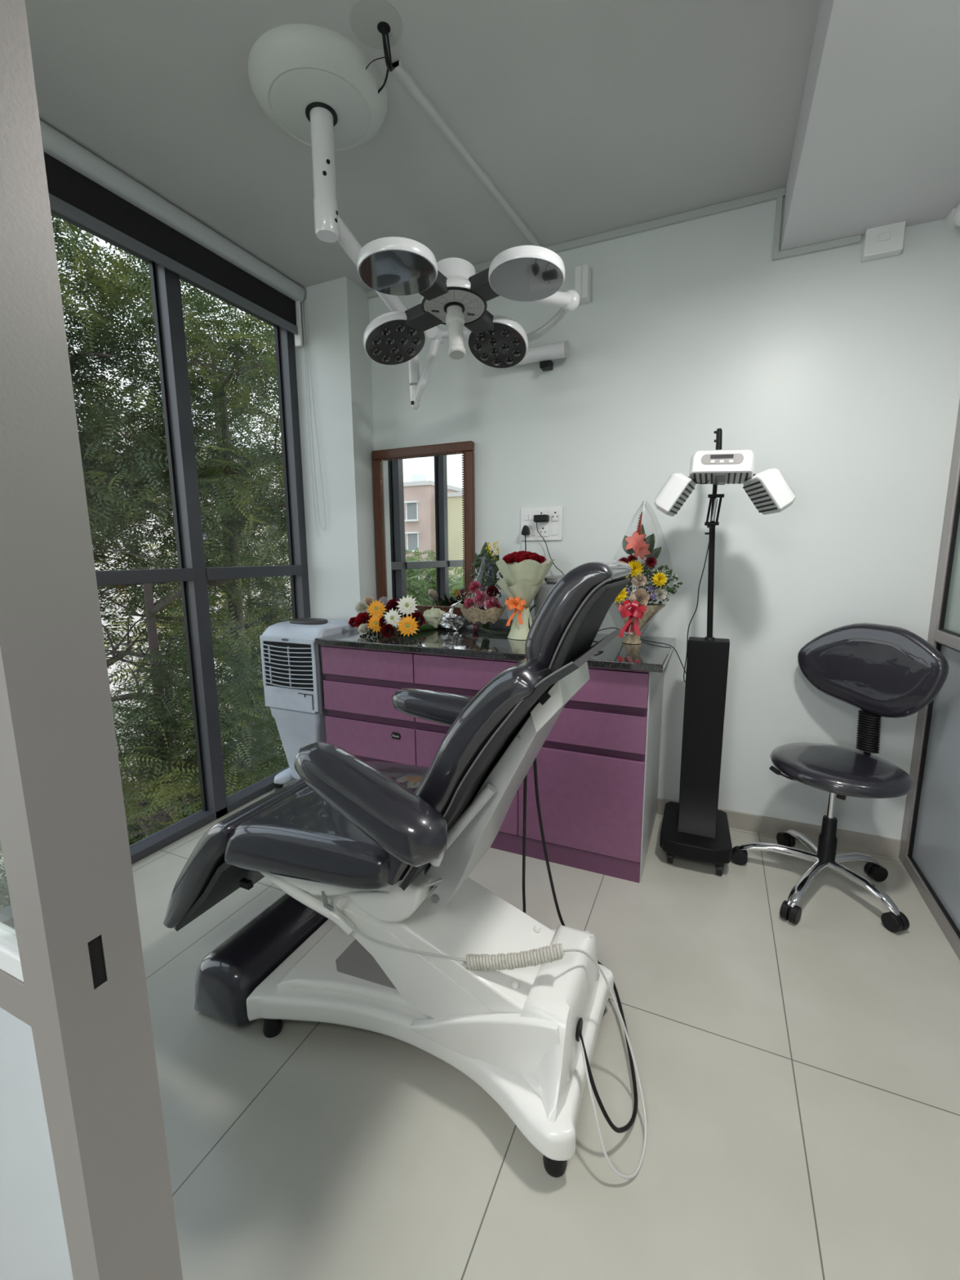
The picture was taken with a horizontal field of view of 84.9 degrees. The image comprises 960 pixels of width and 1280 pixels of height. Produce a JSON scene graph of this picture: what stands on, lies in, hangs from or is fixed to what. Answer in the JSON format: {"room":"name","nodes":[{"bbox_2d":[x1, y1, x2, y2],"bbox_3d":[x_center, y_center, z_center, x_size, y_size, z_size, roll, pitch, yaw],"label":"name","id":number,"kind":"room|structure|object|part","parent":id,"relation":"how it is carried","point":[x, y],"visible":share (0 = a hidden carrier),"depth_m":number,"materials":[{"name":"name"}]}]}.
{"room":"examination room","nodes":[
{"label":"examination room","id":0,"kind":"room"},
{"bbox_2d":[0,921,73,1279],"bbox_3d":[-1.161,-0.175,0.753,1.651,2.715,0.037,4,10,24],"label":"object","id":1,"kind":"structure","parent":0,"point":[33,1245],"depth_m":0.55,"materials":[{"name":"white paint"}]},
{"bbox_2d":[0,0,182,1279],"bbox_3d":[-0.377,-0.126,0.428,0.049,2.715,0.075,4,10,24],"label":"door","id":2,"kind":"structure","parent":1,"relation":"in","point":[64,834],"depth_m":0.45,"materials":[{"name":"silver metal"}]},
{"bbox_2d":[293,276,377,623],"bbox_3d":[-0.856,-0.564,3.107,0.465,2.715,0.190,4,10,24],"label":"wall","id":3,"kind":"structure","parent":0,"point":[342,559],"depth_m":2.92,"materials":[{"name":"paint"}]},
{"bbox_2d":[24,0,820,291],"bbox_3d":[-0.131,-1.351,-0.872,4.900,0.120,6.730,4,10,24],"label":"ceiling","id":4,"kind":"structure","parent":0,"point":[589,117],"depth_m":1.71,"materials":[{"name":"paint"}]},
{"bbox_2d":[349,0,402,93],"bbox_3d":[-0.285,-1.651,1.491,0.140,0.063,0.275,-1,9,-3],"label":"junction","id":5,"kind":"object","parent":4,"relation":"attached to","point":[375,24],"visible":0.97,"depth_m":1.42,"materials":[{"name":"grey plastic"}]},
{"bbox_2d":[248,23,579,409],"bbox_3d":[-0.155,-1.319,1.786,0.938,0.804,0.872,4,10,24],"label":"lamp","id":6,"kind":"object","parent":4,"relation":"attached to","point":[313,83],"visible":1,"depth_m":1.64,"materials":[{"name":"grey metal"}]},
{"bbox_3d":[-0.382,-1.328,1.940,0.058,0.176,0.550,3,10,21],"label":"spring arm","id":7,"kind":"part","parent":6,"relation":"part of","materials":[{"name":"white paint"}]},
{"bbox_2d":[444,302,464,312],"bbox_3d":[-0.087,-1.130,1.790,0.072,0.015,0.072,4,10,24],"label":"ring","id":8,"kind":"object","parent":6,"relation":"attached to","point":[448,306],"depth_m":1.77,"materials":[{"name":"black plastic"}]},
{"bbox_3d":[-0.082,-1.057,1.785,0.064,0.189,0.094,-3,10,-17],"label":"handle","id":9,"kind":"part","parent":6,"relation":"part of","materials":[{"name":"grey plastic"}]},
{"bbox_2d":[391,59,543,247],"bbox_3d":[0.020,-1.753,1.996,0.034,0.018,1.087,5,11,29],"label":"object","id":10,"kind":"structure","parent":4,"relation":"attached to","point":[399,70],"depth_m":1.82,"materials":[{"name":"grey"}]},
{"bbox_2d":[13,778,959,1279],"bbox_3d":[-0.114,1.447,-0.412,4.900,0.120,6.730,4,10,24],"label":"floor","id":11,"kind":"structure","parent":0,"point":[800,1082],"depth_m":1.24,"materials":[{"name":"tile"}]},
{"bbox_2d":[259,617,357,791],"bbox_3d":[-0.898,0.364,2.872,0.390,0.962,0.388,4,10,24],"label":"cooler","id":12,"kind":"object","parent":11,"relation":"on","point":[293,677],"visible":0.7,"depth_m":2.70,"materials":[{"name":"plastic"}]},
{"bbox_3d":[-0.900,0.540,2.917,0.330,0.400,0.360,4,10,24],"label":"water tank","id":13,"kind":"part","parent":12,"relation":"part of","materials":[{"name":"plastic"}]},
{"bbox_3d":[-0.880,0.310,2.654,0.092,0.078,0.005,4,10,24],"label":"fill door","id":14,"kind":"part","parent":12,"relation":"part of","materials":[{"name":"white plastic"}]},
{"bbox_2d":[163,560,647,1178],"bbox_3d":[-0.210,0.435,1.424,1.346,1.283,0.763,4,10,24],"label":"chair","id":15,"kind":"object","parent":11,"relation":"on","point":[411,948],"visible":1,"depth_m":1.24,"materials":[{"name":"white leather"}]},
{"bbox_2d":[194,891,328,1028],"bbox_3d":[-0.631,0.949,1.712,0.213,0.180,0.555,4,10,24],"label":"footrest","id":16,"kind":"object","parent":15,"relation":"attached to","point":[226,976],"visible":0.48,"depth_m":1.51,"materials":[{"name":"black leather"}]},
{"bbox_3d":[-0.338,0.501,1.489,0.527,0.158,0.513,4,10,24],"label":"seat","id":17,"kind":"part","parent":15,"relation":"part of","materials":[{"name":"black leather"}]},
{"bbox_3d":[-0.391,0.666,1.342,0.037,0.047,0.016,4,10,24],"label":"frame rod","id":18,"kind":"part","parent":15,"relation":"part of","materials":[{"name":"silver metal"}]},
{"bbox_3d":[-0.303,0.592,1.485,0.522,0.125,0.350,4,10,24],"label":"seat frame","id":19,"kind":"part","parent":15,"relation":"part of","materials":[{"name":"white plastic"}]},
{"bbox_3d":[-0.188,0.922,1.488,0.430,0.003,0.210,4,10,24],"label":"panel","id":20,"kind":"part","parent":15,"relation":"part of","materials":[{"name":"grey plastic"}]},
{"bbox_3d":[-0.234,0.328,1.081,0.403,0.175,0.119,6,11,33],"label":"armrest","id":21,"kind":"part","parent":15,"relation":"part of","materials":[{"name":"black leather"}]},
{"bbox_3d":[-0.202,0.661,1.274,0.349,0.197,0.030,2,10,13],"label":"pendant cord","id":22,"kind":"part","parent":15,"relation":"part of","materials":[{"name":"grey plastic"}]},
{"bbox_3d":[-0.105,0.227,1.701,0.437,0.109,0.114,5,11,28],"label":"armrest","id":23,"kind":"part","parent":15,"relation":"part of","materials":[{"name":"black leather"}]},
{"bbox_3d":[-0.152,0.764,1.445,0.770,0.325,0.274,4,10,24],"label":"lift arm","id":24,"kind":"part","parent":15,"relation":"part of","materials":[{"name":"white plastic"}]},
{"bbox_3d":[-0.092,0.471,1.143,0.034,0.039,0.026,-4,10,-21],"label":"armrest knob","id":25,"kind":"part","parent":15,"relation":"part of","materials":[{"name":"white plastic"}]},
{"bbox_3d":[0.036,0.269,1.279,0.363,0.528,0.477,4,10,24],"label":"backrest","id":26,"kind":"part","parent":15,"relation":"part of","materials":[{"name":"black leather"}]},
{"bbox_3d":[0.080,0.746,1.238,0.233,0.080,0.036,1,9,6],"label":"coiled cord","id":27,"kind":"part","parent":15,"relation":"part of","materials":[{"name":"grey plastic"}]},
{"bbox_3d":[0.307,0.921,1.194,0.178,0.387,0.251,-4,10,-19],"label":"pendant cord","id":28,"kind":"part","parent":15,"relation":"part of","materials":[{"name":"grey plastic"}]},
{"bbox_2d":[321,644,664,883],"bbox_3d":[0.057,0.448,2.612,1.544,0.869,0.639,4,10,24],"label":"base cabinet","id":29,"kind":"object","parent":11,"relation":"on","point":[597,764],"visible":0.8,"depth_m":2.19,"materials":[{"name":"purple"}]},
{"bbox_3d":[-0.535,0.113,2.487,0.518,0.134,0.025,4,10,24],"label":"drawer","id":30,"kind":"part","parent":29,"relation":"part of","materials":[{"name":"purple laminate"}]},
{"bbox_3d":[-0.534,0.285,2.516,0.518,0.148,0.025,4,10,24],"label":"drawer","id":31,"kind":"part","parent":29,"relation":"part of","materials":[{"name":"purple laminate"}]},
{"bbox_3d":[-0.533,0.482,2.548,0.518,0.180,0.025,4,10,24],"label":"drawer","id":32,"kind":"part","parent":29,"relation":"part of","materials":[{"name":"purple laminate"}]},
{"bbox_3d":[-0.395,0.449,2.464,0.052,0.034,0.003,4,10,24],"label":"label plate","id":33,"kind":"part","parent":29,"relation":"part of","materials":[{"name":"black plastic"}]},
{"bbox_3d":[-0.063,0.513,2.341,0.499,0.180,0.025,4,10,24],"label":"drawer","id":34,"kind":"part","parent":29,"relation":"part of","materials":[{"name":"purple laminate"}]},
{"bbox_3d":[-0.064,0.317,2.308,0.499,0.148,0.025,4,10,24],"label":"drawer","id":35,"kind":"part","parent":29,"relation":"part of","materials":[{"name":"purple laminate"}]},
{"bbox_3d":[-0.065,0.144,2.280,0.499,0.134,0.025,4,10,24],"label":"drawer","id":36,"kind":"part","parent":29,"relation":"part of","materials":[{"name":"purple laminate"}]},
{"bbox_3d":[-0.069,0.068,2.273,1.540,0.009,0.027,4,10,24],"label":"rail","id":37,"kind":"part","parent":29,"relation":"part of","materials":[{"name":"purple laminate"}]},
{"bbox_2d":[315,617,675,672],"bbox_3d":[0.030,-0.022,2.533,1.679,0.083,0.664,4,10,24],"label":"countertop","id":38,"kind":"structure","parent":29,"relation":"on","point":[648,656],"depth_m":2.35,"materials":[{"name":"black stone"}]},
{"bbox_2d":[348,595,444,637],"bbox_3d":[-0.447,-0.137,2.698,0.439,0.210,0.447,2,10,13],"label":"bouquet","id":39,"kind":"object","parent":38,"relation":"on","point":[381,618],"visible":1,"depth_m":2.56,"materials":[{"name":"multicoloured plant"}]},
{"bbox_2d":[372,440,475,617],"bbox_3d":[-0.320,-0.599,2.938,0.625,0.927,0.044,4,10,24],"label":"wall mirror","id":40,"kind":"object","parent":38,"relation":"on","point":[424,512],"visible":0.85,"depth_m":2.92,"materials":[{"name":"brown wood"}]},
{"bbox_2d":[422,600,463,630],"bbox_3d":[-0.198,-0.136,2.802,0.255,0.159,0.108,4,10,24],"label":"bouquet","id":41,"kind":"object","parent":38,"relation":"on","point":[435,617],"visible":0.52,"depth_m":2.78,"materials":[{"name":"white plant"}]},
{"bbox_2d":[457,541,507,629],"bbox_3d":[0.015,-0.266,2.594,0.231,0.436,0.259,-3,10,-18],"label":"bouquet","id":42,"kind":"object","parent":38,"relation":"on","point":[485,611],"visible":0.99,"depth_m":2.60,"materials":[{"name":"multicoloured plant"}]},
{"bbox_3d":[0.025,-0.087,2.639,0.043,0.068,0.068,4,10,24],"label":"binding stem","id":43,"kind":"part","parent":42,"relation":"part of","materials":[{"name":"green plant"}]},
{"bbox_2d":[459,604,505,624],"bbox_3d":[0.013,-0.129,2.604,0.230,0.091,0.199,4,10,24],"label":"basket","id":44,"kind":"object","parent":38,"relation":"on","point":[483,613],"depth_m":2.55,"materials":[{"name":"beige wicker"}]},
{"bbox_2d":[469,622,509,634],"bbox_3d":[0.072,-0.059,2.671,0.312,0.058,0.063,4,10,24],"label":"rose","id":45,"kind":"object","parent":38,"relation":"on","point":[475,627],"visible":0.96,"depth_m":2.69,"materials":[{"name":"red plant"}]},
{"bbox_3d":[0.097,-0.042,2.644,0.243,0.023,0.015,5,11,31],"label":"stem","id":46,"kind":"part","parent":45,"relation":"part of","materials":[{"name":"green plant"}]},
{"bbox_2d":[495,551,554,639],"bbox_3d":[0.218,-0.215,2.487,0.274,0.412,0.275,4,10,24],"label":"bouquet","id":47,"kind":"object","parent":38,"relation":"on","point":[523,573],"visible":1,"depth_m":2.42,"materials":[{"name":"beige paper"}]},
{"bbox_2d":[528,575,563,629],"bbox_3d":[0.373,-0.160,2.522,0.240,0.294,0.265,4,10,24],"label":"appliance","id":48,"kind":"object","parent":38,"relation":"on","point":[551,580],"visible":0.23,"depth_m":2.45,"materials":[{"name":"grey plastic"}]},
{"bbox_3d":[0.391,-0.288,2.506,0.168,0.036,0.168,4,10,24],"label":"lid","id":49,"kind":"part","parent":48,"relation":"part of","materials":[{"name":"grey plastic"}]},
{"bbox_2d":[592,627,686,673],"bbox_3d":[0.603,0.044,2.302,0.496,0.205,0.342,-5,10,-26],"label":"cable","id":50,"kind":"object","parent":38,"relation":"on","point":[606,628],"visible":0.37,"depth_m":2.27,"materials":[{"name":"black plastic"}]},
{"bbox_2d":[613,501,682,644],"bbox_3d":[0.689,-0.286,2.265,0.350,0.618,0.181,4,10,24],"label":"bouquet","id":51,"kind":"object","parent":38,"relation":"on","point":[635,612],"visible":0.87,"depth_m":2.26,"materials":[{"name":"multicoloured plant"}]},
{"bbox_3d":[-0.062,0.735,2.377,0.499,0.200,0.025,4,10,24],"label":"drawer","id":52,"kind":"part","parent":29,"relation":"part of","materials":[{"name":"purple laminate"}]},
{"bbox_3d":[0.402,0.660,2.155,0.509,0.415,0.025,4,10,24],"label":"door","id":53,"kind":"part","parent":29,"relation":"part of","materials":[{"name":"purple laminate"}]},
{"bbox_3d":[0.401,0.347,2.103,0.507,0.148,0.025,4,10,24],"label":"drawer","id":54,"kind":"part","parent":29,"relation":"part of","materials":[{"name":"purple laminate"}]},
{"bbox_3d":[0.400,0.175,2.075,0.507,0.134,0.025,4,10,24],"label":"drawer","id":55,"kind":"part","parent":29,"relation":"part of","materials":[{"name":"purple laminate"}]},
{"bbox_3d":[0.764,0.493,2.312,0.005,0.868,0.617,4,10,24],"label":"panel","id":56,"kind":"part","parent":29,"relation":"part of","materials":[{"name":"grey laminate"}]},
{"bbox_2d":[653,428,795,875],"bbox_3d":[0.953,0.052,2.162,0.471,1.786,0.404,4,10,24],"label":"lamp stand","id":57,"kind":"object","parent":11,"relation":"on","point":[694,828],"visible":1,"depth_m":2.19,"materials":[{"name":"black metal"}]},
{"bbox_3d":[0.760,-0.562,2.043,0.130,0.152,0.190,5,11,28],"label":"lamp panel","id":58,"kind":"part","parent":57,"relation":"part of","materials":[{"name":"white plastic"}]},
{"bbox_3d":[0.783,-0.545,2.034,0.079,0.120,0.182,5,11,28],"label":"led plate","id":59,"kind":"part","parent":57,"relation":"part of","materials":[{"name":"grey plastic"}]},
{"bbox_3d":[0.948,0.839,2.309,0.283,0.060,0.380,4,10,24],"label":"plate","id":60,"kind":"part","parent":57,"relation":"part of","materials":[{"name":"black metal"}]},
{"bbox_3d":[0.947,-0.526,2.121,0.066,0.124,0.014,4,10,24],"label":"balance arm","id":61,"kind":"part","parent":57,"relation":"part of","materials":[{"name":"black plastic"}]},
{"bbox_3d":[0.951,-0.783,2.098,0.034,0.103,0.022,4,10,24],"label":"knob","id":62,"kind":"part","parent":57,"relation":"part of","materials":[{"name":"black plastic"}]},
{"bbox_3d":[0.902,-0.608,1.972,0.207,0.030,0.182,4,10,24],"label":"led plate","id":63,"kind":"part","parent":57,"relation":"part of","materials":[{"name":"grey plastic"}]},
{"bbox_3d":[0.905,-0.650,1.967,0.217,0.109,0.195,4,10,24],"label":"lamp panel","id":64,"kind":"part","parent":57,"relation":"part of","materials":[{"name":"white plastic"}]},
{"bbox_3d":[1.024,-0.522,1.921,0.083,0.117,0.182,1,9,8],"label":"led plate","id":65,"kind":"part","parent":57,"relation":"part of","materials":[{"name":"grey plastic"}]},
{"bbox_3d":[1.049,-0.537,1.915,0.132,0.151,0.190,1,9,8],"label":"lamp panel","id":66,"kind":"part","parent":57,"relation":"part of","materials":[{"name":"white plastic"}]},
{"bbox_2d":[731,622,949,932],"bbox_3d":[1.351,0.460,2.006,0.579,1.025,0.601,-1,9,-1],"label":"swivel chair","id":67,"kind":"object","parent":11,"relation":"on","point":[877,669],"visible":1,"depth_m":2.00,"materials":[{"name":"black leather"}]},
{"bbox_3d":[1.226,0.870,2.153,0.302,0.062,0.040,4,10,27],"label":"leg","id":68,"kind":"part","parent":67,"relation":"part of","materials":[{"name":"silver metal"}]},
{"bbox_3d":[1.223,0.517,2.002,0.223,0.065,0.044,0,9,4],"label":"height lever","id":69,"kind":"part","parent":67,"relation":"part of","materials":[{"name":"black plastic"}]},
{"bbox_3d":[1.368,0.859,2.217,0.040,0.062,0.261,0,9,0],"label":"leg","id":70,"kind":"part","parent":67,"relation":"part of","materials":[{"name":"silver metal"}]},
{"bbox_3d":[1.231,0.901,1.967,0.341,0.062,0.040,-8,12,-39],"label":"leg","id":71,"kind":"part","parent":67,"relation":"part of","materials":[{"name":"silver metal"}]},
{"bbox_3d":[1.337,0.571,1.939,0.036,0.036,0.029,-9,13,-43],"label":"tension knob","id":72,"kind":"part","parent":67,"relation":"part of","materials":[{"name":"black plastic"}]},
{"bbox_3d":[1.369,0.493,2.016,0.447,0.074,0.437,4,10,24],"label":"seat","id":73,"kind":"part","parent":67,"relation":"part of","materials":[{"name":"black leather"}]},
{"bbox_3d":[1.486,0.878,2.092,0.222,0.062,0.040,-1,9,-5],"label":"leg","id":74,"kind":"part","parent":67,"relation":"part of","materials":[{"name":"silver metal"}]},
{"bbox_3d":[1.408,0.904,1.940,0.040,0.062,0.279,-3,10,-15],"label":"leg","id":75,"kind":"part","parent":67,"relation":"part of","materials":[{"name":"silver metal"}]},
{"bbox_3d":[1.512,0.113,2.047,0.099,0.355,0.497,-6,11,-31],"label":"backrest","id":76,"kind":"part","parent":67,"relation":"part of","materials":[{"name":"black leather"}]},
{"bbox_2d":[368,197,959,839],"bbox_3d":[1.233,-0.452,2.353,4.900,2.715,0.120,4,10,24],"label":"wall","id":77,"kind":"structure","parent":0,"point":[839,372],"depth_m":2.30,"materials":[{"name":"paint"}]},
{"bbox_2d":[493,340,569,371],"bbox_3d":[0.246,-1.347,2.528,0.368,0.106,0.101,4,10,24],"label":"tube light","id":78,"kind":"object","parent":77,"relation":"attached to","point":[544,353],"visible":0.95,"depth_m":2.46,"materials":[{"name":"white paint"}]},
{"bbox_2d":[520,506,563,541],"bbox_3d":[0.316,-0.590,2.669,0.219,0.168,0.018,4,10,24],"label":"socket plate","id":79,"kind":"object","parent":77,"relation":"attached to","point":[552,530],"visible":0.95,"depth_m":2.66,"materials":[{"name":"white plastic"}]},
{"bbox_2d":[521,524,529,551],"bbox_3d":[0.237,-0.329,2.715,0.041,0.517,0.040,4,10,24],"label":"plug","id":80,"kind":"object","parent":79,"relation":"attached to","point":[525,531],"visible":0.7,"depth_m":2.67,"materials":[{"name":"black plastic"}]},
{"bbox_2d":[522,525,531,537],"bbox_3d":[0.241,-0.559,2.702,0.045,0.055,0.007,4,10,24],"label":"socket","id":81,"kind":"object","parent":79,"relation":"attached to","point":[530,526],"depth_m":2.70,"materials":[{"name":"white plastic"}]},
{"bbox_2d":[528,514,533,519],"bbox_3d":[0.260,-0.628,2.683,0.020,0.030,0.007,4,10,24],"label":"switch","id":82,"kind":"object","parent":79,"relation":"attached to","point":[531,516],"depth_m":2.68,"materials":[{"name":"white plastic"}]},
{"bbox_2d":[531,529,535,535],"bbox_3d":[0.274,-0.550,2.689,0.017,0.030,0.007,4,10,24],"label":"switch","id":83,"kind":"object","parent":79,"relation":"attached to","point":[533,531],"depth_m":2.69,"materials":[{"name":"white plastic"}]},
{"bbox_2d":[534,510,548,515],"bbox_3d":[0.312,-0.629,2.659,0.070,0.055,0.007,4,10,24],"label":"socket","id":84,"kind":"object","parent":79,"relation":"attached to","point":[536,512],"depth_m":2.65,"materials":[{"name":"white plastic"}]},
{"bbox_2d":[537,524,549,536],"bbox_3d":[0.321,-0.554,2.667,0.060,0.055,0.007,4,10,24],"label":"socket","id":85,"kind":"object","parent":79,"relation":"attached to","point":[544,530],"depth_m":2.66,"materials":[{"name":"white plastic"}]},
{"bbox_2d":[533,514,564,575],"bbox_3d":[0.362,-0.428,2.628,0.202,0.391,0.055,6,11,32],"label":"adapter","id":86,"kind":"object","parent":79,"relation":"attached to","point":[543,517],"visible":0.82,"depth_m":2.62,"materials":[{"name":"black plastic"}]},
{"bbox_2d":[551,528,557,535],"bbox_3d":[0.376,-0.545,2.644,0.030,0.035,0.007,4,10,24],"label":"switch","id":87,"kind":"object","parent":79,"relation":"attached to","point":[554,531],"depth_m":2.64,"materials":[{"name":"white plastic"}]},
{"bbox_2d":[551,509,559,520],"bbox_3d":[0.378,-0.624,2.630,0.035,0.055,0.007,4,10,24],"label":"socket","id":88,"kind":"object","parent":79,"relation":"attached to","point":[555,513],"depth_m":2.63,"materials":[{"name":"white plastic"}]},
{"bbox_2d":[366,186,786,298],"bbox_3d":[0.294,-1.827,2.472,1.993,0.030,0.018,4,10,24],"label":"trim","id":89,"kind":"structure","parent":77,"relation":"attached to","point":[771,195],"depth_m":2.25,"materials":[{"name":"grey paint"}]},
{"bbox_2d":[574,263,591,305],"bbox_3d":[0.470,-1.620,2.397,0.060,0.135,0.072,4,10,24],"label":"junction box","id":90,"kind":"object","parent":77,"relation":"attached to","point":[582,273],"visible":0.8,"depth_m":2.37,"materials":[{"name":"white plastic"}]},
{"bbox_2d":[657,797,901,857],"bbox_3d":[1.346,0.866,2.449,0.990,0.082,0.012,4,10,24],"label":"baseboard","id":91,"kind":"structure","parent":77,"relation":"attached to","point":[869,843],"depth_m":2.38,"materials":[{"name":"tile"}]},
{"bbox_2d":[772,195,861,261],"bbox_3d":[1.314,-1.634,2.043,0.295,0.223,0.018,4,10,24],"label":"trim","id":92,"kind":"structure","parent":77,"relation":"attached to","point":[776,255],"depth_m":2.07,"materials":[{"name":"grey paint"}]},
{"bbox_2d":[780,0,959,250],"bbox_3d":[0.166,-1.159,-0.974,0.632,0.228,6.530,4,10,24],"label":"ceiling beam","id":93,"kind":"structure","parent":77,"relation":"attached to","point":[877,141],"depth_m":1.48,"materials":[{"name":"white paint"}]},
{"bbox_2d":[861,221,906,262],"bbox_3d":[1.506,-1.494,1.961,0.120,0.105,0.051,4,10,24],"label":"switch box","id":94,"kind":"object","parent":77,"relation":"attached to","point":[885,241],"visible":0.93,"depth_m":1.95,"materials":[{"name":"white plastic"}]},
{"bbox_2d":[945,204,959,228],"bbox_3d":[1.699,-1.491,1.826,0.090,0.110,0.149,4,10,24],"label":"dome camera","id":95,"kind":"object","parent":77,"relation":"attached to","point":[952,220],"visible":0.93,"depth_m":1.85,"materials":[{"name":"white plastic"}]},
{"bbox_2d":[898,400,959,959],"bbox_3d":[1.367,-0.030,1.058,0.060,2.300,2.230,4,10,24],"label":"glass door","id":96,"kind":"structure","parent":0,"point":[930,850],"depth_m":1.97,"materials":[{"name":"grey glass"}]},
{"bbox_3d":[1.351,0.614,1.132,0.010,0.905,2.155,4,10,24],"label":"panel","id":97,"kind":"part","parent":96,"relation":"part of","materials":[{"name":"grey"}]},
{"bbox_3d":[1.344,-0.493,0.950,0.010,1.250,2.155,4,10,24],"label":"pane","id":98,"kind":"part","parent":96,"relation":"part of","materials":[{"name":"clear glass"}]},
{"bbox_3d":[-1.525,-1.675,1.876,0.100,0.115,2.240,4,10,24],"label":"wall","id":99,"kind":"structure","parent":0,"visible":0},
{"bbox_2d":[0,208,311,928],"bbox_3d":[-1.508,-0.334,2.092,0.100,2.600,2.240,4,10,24],"label":"window","id":100,"kind":"structure","parent":99,"relation":"in","point":[193,574],"depth_m":2.48,"materials":[{"name":"grey metal"}]},
{"bbox_2d":[39,119,325,536],"bbox_3d":[-1.387,-1.082,1.963,0.170,1.317,2.131,4,10,24],"label":"roller blind","id":101,"kind":"object","parent":100,"relation":"attached to","point":[83,188],"visible":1,"depth_m":2.12,"materials":[{"name":"grey fabric"}]},
{"bbox_3d":[-0.944,-1.204,2.924,0.029,1.240,0.003,4,10,24],"label":"pull cord","id":102,"kind":"part","parent":101,"relation":"part of","materials":[{"name":"grey plastic"}]},
{"label":"outside","id":103,"kind":"structure","parent":0,"visible":0},
{"bbox_2d":[0,677,287,907],"bbox_3d":[-28.481,3.681,13.498,57.550,0.300,120.000,4,10,24],"label":"floor","id":104,"kind":"structure","parent":103,"point":[117,714],"depth_m":16.52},
{"bbox_2d":[0,719,282,910],"bbox_3d":[-4.959,2.836,7.929,4.584,3.040,5.510,6,11,34],"label":"leafy shrub","id":105,"kind":"object","parent":104,"relation":"on","point":[4,891],"visible":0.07,"depth_m":7.02,"materials":[{"name":"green plant"}]},
{"bbox_2d":[51,213,242,803],"bbox_3d":[-3.942,0.168,5.485,2.785,8.943,3.394,2,10,15],"label":"feathery tree","id":106,"kind":"object","parent":104,"relation":"on","point":[95,408],"visible":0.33,"depth_m":4.97,"materials":[{"name":"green plant"}]},
{"bbox_2d":[54,218,292,784],"bbox_3d":[-2.638,-0.057,5.931,3.095,9.224,4.574,4,10,24],"label":"feathery tree","id":107,"kind":"object","parent":104,"relation":"on","point":[267,506],"visible":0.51,"depth_m":4.99,"materials":[{"name":"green plant"}]},
{"bbox_2d":[61,252,293,761],"bbox_3d":[-3.939,-0.772,8.559,5.847,9.803,4.113,-9,12,-41],"label":"feathery tree","id":108,"kind":"object","parent":104,"relation":"on","point":[246,544],"visible":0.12,"depth_m":7.82,"materials":[{"name":"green plant"}]},
{"bbox_2d":[80,424,291,706],"bbox_3d":[-13.099,-4.065,25.230,7.550,11.000,12.300,4,10,24],"label":"tree","id":109,"kind":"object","parent":104,"relation":"on","point":[135,619],"visible":0.02,"depth_m":19.41,"materials":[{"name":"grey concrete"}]},
{"bbox_2d":[95,541,288,843],"bbox_3d":[-2.680,1.927,4.907,2.757,5.648,2.978,-2,9,-9],"label":"feathery tree","id":110,"kind":"object","parent":104,"relation":"on","point":[167,730],"visible":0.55,"depth_m":4.55,"materials":[{"name":"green plant"}]},
{"bbox_2d":[103,525,293,748],"bbox_3d":[-5.495,0.340,12.273,4.756,6.422,7.018,1,9,8],"label":"tree","id":111,"kind":"object","parent":104,"relation":"on","point":[264,626],"visible":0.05,"depth_m":10.78,"materials":[{"name":"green plant"}]},
{"bbox_2d":[181,603,293,795],"bbox_3d":[-2.356,1.887,7.487,3.328,4.886,3.145,-3,10,-16],"label":"feathery tree","id":112,"kind":"object","parent":104,"relation":"on","point":[287,616],"visible":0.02,"depth_m":6.94,"materials":[{"name":"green plant"}]}
]}

